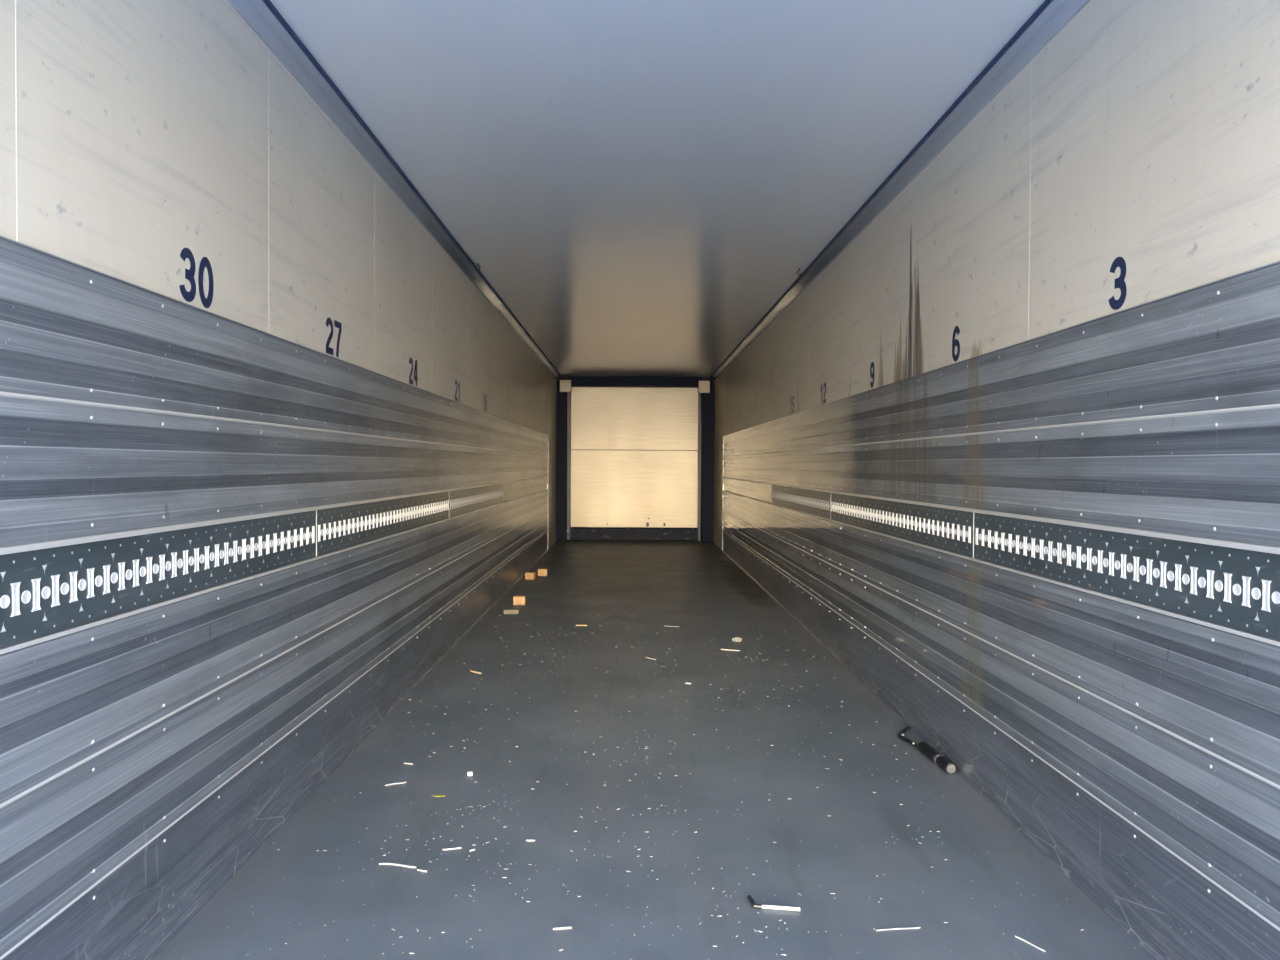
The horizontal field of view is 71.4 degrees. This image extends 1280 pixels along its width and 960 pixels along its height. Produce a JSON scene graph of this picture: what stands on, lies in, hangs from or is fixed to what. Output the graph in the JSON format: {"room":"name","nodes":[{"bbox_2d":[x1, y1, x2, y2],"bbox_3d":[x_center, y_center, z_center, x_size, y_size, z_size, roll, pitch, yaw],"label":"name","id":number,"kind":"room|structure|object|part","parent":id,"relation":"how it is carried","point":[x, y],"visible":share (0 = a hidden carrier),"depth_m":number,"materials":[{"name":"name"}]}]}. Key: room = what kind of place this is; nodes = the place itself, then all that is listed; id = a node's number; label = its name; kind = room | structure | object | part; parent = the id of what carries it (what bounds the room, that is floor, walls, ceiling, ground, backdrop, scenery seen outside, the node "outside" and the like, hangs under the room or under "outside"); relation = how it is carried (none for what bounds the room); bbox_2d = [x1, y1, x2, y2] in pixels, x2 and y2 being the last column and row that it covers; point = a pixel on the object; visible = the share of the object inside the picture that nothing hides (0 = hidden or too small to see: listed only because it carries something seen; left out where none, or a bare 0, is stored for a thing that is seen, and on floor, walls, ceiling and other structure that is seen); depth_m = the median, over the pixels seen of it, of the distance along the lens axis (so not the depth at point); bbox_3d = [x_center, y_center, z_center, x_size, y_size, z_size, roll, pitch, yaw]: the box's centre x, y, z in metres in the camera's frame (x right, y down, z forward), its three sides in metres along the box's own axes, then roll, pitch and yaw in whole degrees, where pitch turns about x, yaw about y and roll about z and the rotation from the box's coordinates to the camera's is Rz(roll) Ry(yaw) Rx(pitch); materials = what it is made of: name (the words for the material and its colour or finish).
{"room":"cargo space","nodes":[
{"label":"cargo space","id":0,"kind":"room"},
{"bbox_2d":[0,0,558,959],"bbox_3d":[-1.257,-0.219,7.235,0.094,2.577,14.100,0,1,-1],"label":"wall","id":1,"kind":"structure","parent":0,"point":[148,753],"depth_m":2.39,"materials":[{"name":"metal"}]},
{"bbox_2d":[0,510,316,647],"bbox_3d":[-1.163,0.219,1.718,0.005,0.170,3.046,0,1,-1],"label":"track","id":2,"kind":"object","parent":1,"relation":"attached to","point":[43,592],"visible":1,"depth_m":2.04,"materials":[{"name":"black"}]},
{"bbox_2d":[179,248,213,307],"bbox_3d":[-1.182,-0.537,2.376,0.001,0.140,0.186,0,1,-1],"label":"number","id":3,"kind":"object","parent":1,"relation":"attached to","point":[189,296],"depth_m":2.37,"materials":[{"name":"blue paint"}]},
{"bbox_2d":[326,317,341,356],"bbox_3d":[-1.194,-0.554,3.470,0.001,0.142,0.186,0,1,-1],"label":"number","id":4,"kind":"object","parent":1,"relation":"attached to","point":[337,324],"depth_m":3.45,"materials":[{"name":"blue"}]},
{"bbox_2d":[317,491,448,555],"bbox_3d":[-1.190,0.175,4.423,0.005,0.170,2.356,0,1,-1],"label":"track","id":5,"kind":"object","parent":1,"relation":"attached to","point":[338,528],"visible":1,"depth_m":3.96,"materials":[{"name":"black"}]},
{"bbox_2d":[227,0,560,378],"bbox_3d":[-1.186,-1.473,6.965,0.076,0.060,13.600,0,1,-1],"label":"trim","id":6,"kind":"structure","parent":1,"relation":"attached to","point":[262,16],"depth_m":3.60,"materials":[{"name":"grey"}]},
{"bbox_2d":[409,358,417,385],"bbox_3d":[-1.206,-0.576,4.739,0.001,0.140,0.186,0,1,-1],"label":"number","id":7,"kind":"object","parent":1,"relation":"attached to","point":[410,360],"depth_m":4.72,"materials":[{"name":"blue"}]},
{"bbox_2d":[455,380,459,401],"bbox_3d":[-1.219,-0.596,5.937,0.001,0.140,0.162,0,1,-1],"label":"number","id":8,"kind":"object","parent":1,"relation":"attached to","point":[458,385],"depth_m":5.94,"materials":[{"name":"blue"}]},
{"bbox_2d":[449,484,502,517],"bbox_3d":[-1.214,0.136,6.792,0.005,0.170,2.376,0,1,-1],"label":"track","id":9,"kind":"object","parent":1,"relation":"attached to","point":[462,501],"visible":1,"depth_m":6.47,"materials":[{"name":"white metal"}]},
{"bbox_2d":[483,395,486,410],"bbox_3d":[-1.230,-0.615,7.063,0.001,0.140,0.175,0,1,-1],"label":"number","id":10,"kind":"object","parent":1,"relation":"attached to","point":[485,395],"depth_m":7.09,"materials":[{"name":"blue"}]},
{"bbox_2d":[556,376,714,541],"bbox_3d":[-0.076,-0.325,14.076,2.596,2.577,0.580,0,1,-1],"label":"wall","id":11,"kind":"structure","parent":0,"point":[635,454],"depth_m":14.19,"materials":[{"name":"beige metal"}]},
{"bbox_3d":[-1.229,-0.298,14.045,0.148,2.509,0.479,0,1,-1],"label":"corner post","id":12,"kind":"part","parent":11,"relation":"part of","materials":[{"name":"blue metal"}]},
{"bbox_3d":[-0.095,0.773,14.254,2.030,0.030,0.119,0,1,-1],"label":"rail","id":13,"kind":"part","parent":11,"relation":"part of","materials":[{"name":"blue metal"}]},
{"bbox_3d":[-0.096,0.874,14.246,2.030,0.171,0.139,0,1,-1],"label":"kick plate","id":14,"kind":"part","parent":11,"relation":"part of","materials":[{"name":"black metal"}]},
{"bbox_3d":[1.060,-0.286,14.068,0.182,2.509,0.479,0,1,-1],"label":"corner post","id":15,"kind":"part","parent":11,"relation":"part of","materials":[{"name":"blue metal"}]},
{"bbox_2d":[152,540,1154,959],"bbox_3d":[-0.014,1.145,7.305,2.596,0.140,14.170,0,1,-1],"label":"floor","id":16,"kind":"structure","parent":0,"point":[572,707],"depth_m":3.00,"materials":[{"name":"grey metal"}]},
{"bbox_2d":[385,782,405,785],"bbox_3d":[-0.913,1.133,3.323,0.078,0.005,0.009,0,1,-25],"label":"wood splinter","id":17,"kind":"object","parent":16,"relation":"on","point":[399,782],"visible":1,"depth_m":3.32,"materials":[{"name":"grey wood"}]},
{"bbox_2d":[379,862,415,867],"bbox_3d":[-0.720,1.145,2.650,0.118,0.005,0.014,0,1,11],"label":"wood splinter","id":18,"kind":"object","parent":16,"relation":"on","point":[385,863],"visible":1,"depth_m":2.65,"materials":[{"name":"grey wood"}]},
{"bbox_2d":[442,847,461,849],"bbox_3d":[-0.584,1.144,2.763,0.058,0.005,0.005,0,1,-14],"label":"wood splinter","id":19,"kind":"object","parent":16,"relation":"on","point":[456,847],"visible":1,"depth_m":2.76,"materials":[{"name":"grey wood"}]},
{"bbox_2d":[504,607,519,613],"bbox_3d":[-1.037,1.055,7.189,0.120,0.033,0.132,0,1,-4],"label":"wood block","id":20,"kind":"object","parent":16,"relation":"on","point":[507,610],"visible":1,"depth_m":7.13,"materials":[{"name":"brown wood"}]},
{"bbox_2d":[513,595,525,604],"bbox_3d":[-1.034,1.029,7.633,0.100,0.070,0.102,0,1,-3],"label":"wood block","id":21,"kind":"object","parent":16,"relation":"on","point":[517,599],"visible":1,"depth_m":7.58,"materials":[{"name":"brown wood"}]},
{"bbox_2d":[525,572,535,579],"bbox_3d":[-1.146,1.002,9.323,0.091,0.069,0.101,0,1,6],"label":"wood block","id":22,"kind":"object","parent":16,"relation":"on","point":[528,575],"visible":1,"depth_m":9.28,"materials":[{"name":"brown wood"}]},
{"bbox_2d":[538,568,546,575],"bbox_3d":[-1.054,0.995,9.620,0.099,0.072,0.102,0,1,-6],"label":"wood block","id":23,"kind":"object","parent":16,"relation":"on","point":[541,571],"visible":1,"depth_m":9.57,"materials":[{"name":"brown wood"}]},
{"bbox_2d":[553,926,571,929],"bbox_3d":[-0.200,1.154,2.293,0.048,0.004,0.006,0,1,-9],"label":"wood splinter","id":24,"kind":"object","parent":16,"relation":"on","point":[568,927],"visible":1,"depth_m":2.29,"materials":[{"name":"grey wood"}]},
{"bbox_2d":[174,579,1135,959],"bbox_3d":[0.006,1.100,5.680,2.402,0.002,7.673,0,1,-1],"label":"wood shavings","id":25,"kind":"object","parent":16,"relation":"on","point":[693,579],"visible":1,"depth_m":2.83,"materials":[{"name":"grey wood"}]},
{"bbox_2d":[732,637,741,641],"bbox_3d":[0.660,1.083,6.055,0.074,0.031,0.050,0,1,-1],"label":"paper scrap","id":26,"kind":"object","parent":16,"relation":"on","point":[735,639],"visible":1,"depth_m":6.04,"materials":[{"name":"grey paper"}]},
{"bbox_2d":[747,895,799,910],"bbox_3d":[0.357,1.147,2.399,0.145,0.021,0.038,1,1,20],"label":"stick","id":27,"kind":"object","parent":16,"relation":"on","point":[758,906],"visible":1,"depth_m":2.40,"materials":[{"name":"white wood"}]},
{"bbox_2d":[876,927,919,930],"bbox_3d":[0.666,1.159,2.299,0.119,0.004,0.004,0,1,-7],"label":"wood splinter","id":28,"kind":"object","parent":16,"relation":"on","point":[910,927],"visible":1,"depth_m":2.30,"materials":[{"name":"grey wood"}]},
{"bbox_2d":[897,726,955,773],"bbox_3d":[1.181,1.116,3.742,0.093,0.046,0.572,0,1,-1],"label":"strut","id":29,"kind":"object","parent":16,"relation":"on","point":[925,748],"visible":1,"depth_m":3.60,"materials":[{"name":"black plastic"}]},
{"bbox_3d":[1.169,1.123,3.885,0.079,0.021,0.293,0,1,7],"label":"flat arm","id":30,"kind":"part","parent":29,"relation":"part of","materials":[{"name":"black plastic"}]},
{"bbox_2d":[1015,936,1045,951],"bbox_3d":[0.978,1.161,2.230,0.006,0.004,0.084,0,1,-32],"label":"wood splinter","id":31,"kind":"object","parent":16,"relation":"on","point":[1024,940],"visible":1,"depth_m":2.23,"materials":[{"name":"grey wood"}]},
{"bbox_2d":[270,0,1044,379],"bbox_3d":[0.000,-1.542,7.261,2.596,0.080,14.170,0,1,-1],"label":"ceiling","id":32,"kind":"structure","parent":0,"point":[639,183],"depth_m":3.64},
{"bbox_2d":[712,0,1279,959],"bbox_3d":[1.244,-0.206,7.261,0.094,2.577,14.100,0,1,-1],"label":"wall","id":33,"kind":"structure","parent":0,"point":[1135,746],"depth_m":2.58,"materials":[{"name":"metal"}]},
{"bbox_2d":[790,396,793,412],"bbox_3d":[1.224,-0.603,7.160,0.001,0.141,0.174,0,1,-1],"label":"number","id":34,"kind":"object","parent":33,"relation":"attached to","point":[792,398],"depth_m":7.14,"materials":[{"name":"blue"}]},
{"bbox_2d":[771,485,830,518],"bbox_3d":[1.206,0.146,6.887,0.005,0.170,2.396,0,1,-1],"label":"track","id":35,"kind":"object","parent":33,"relation":"attached to","point":[817,503],"visible":1,"depth_m":6.58,"materials":[{"name":"white metal"}]},
{"bbox_2d":[821,383,825,403],"bbox_3d":[1.236,-0.584,5.999,0.001,0.140,0.176,0,1,-1],"label":"number","id":36,"kind":"object","parent":33,"relation":"attached to","point":[824,399],"depth_m":5.96,"materials":[{"name":"blue"}]},
{"bbox_2d":[870,362,874,387],"bbox_3d":[1.248,-0.565,4.784,0.001,0.141,0.086,0,1,-1],"label":"number","id":37,"kind":"object","parent":33,"relation":"attached to","point":[872,363],"depth_m":4.78,"materials":[{"name":"blue"}]},
{"bbox_2d":[710,0,1090,379],"bbox_3d":[1.192,-1.461,6.989,0.076,0.060,13.600,0,1,-1],"label":"trim","id":38,"kind":"structure","parent":33,"relation":"attached to","point":[1052,16],"depth_m":3.56,"materials":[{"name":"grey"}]},
{"bbox_2d":[830,493,972,557],"bbox_3d":[1.231,0.186,4.503,0.005,0.170,2.366,0,1,-1],"label":"track","id":39,"kind":"object","parent":33,"relation":"attached to","point":[950,530],"visible":1,"depth_m":4.06,"materials":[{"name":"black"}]},
{"bbox_2d":[952,326,959,361],"bbox_3d":[1.261,-0.544,3.551,0.001,0.141,0.086,0,1,-1],"label":"number","id":40,"kind":"object","parent":33,"relation":"attached to","point":[955,342],"depth_m":3.56,"materials":[{"name":"blue paint"}]},
{"bbox_2d":[1109,257,1126,309],"bbox_3d":[1.273,-0.524,2.372,0.001,0.140,0.087,0,1,-1],"label":"number","id":41,"kind":"object","parent":33,"relation":"attached to","point":[1120,262],"depth_m":2.36,"materials":[{"name":"blue paint"}]},
{"bbox_2d":[973,512,1279,640],"bbox_3d":[1.259,0.231,1.768,0.005,0.170,3.096,0,1,-1],"label":"track","id":42,"kind":"object","parent":33,"relation":"attached to","point":[1239,589],"visible":1,"depth_m":2.19,"materials":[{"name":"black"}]}
]}

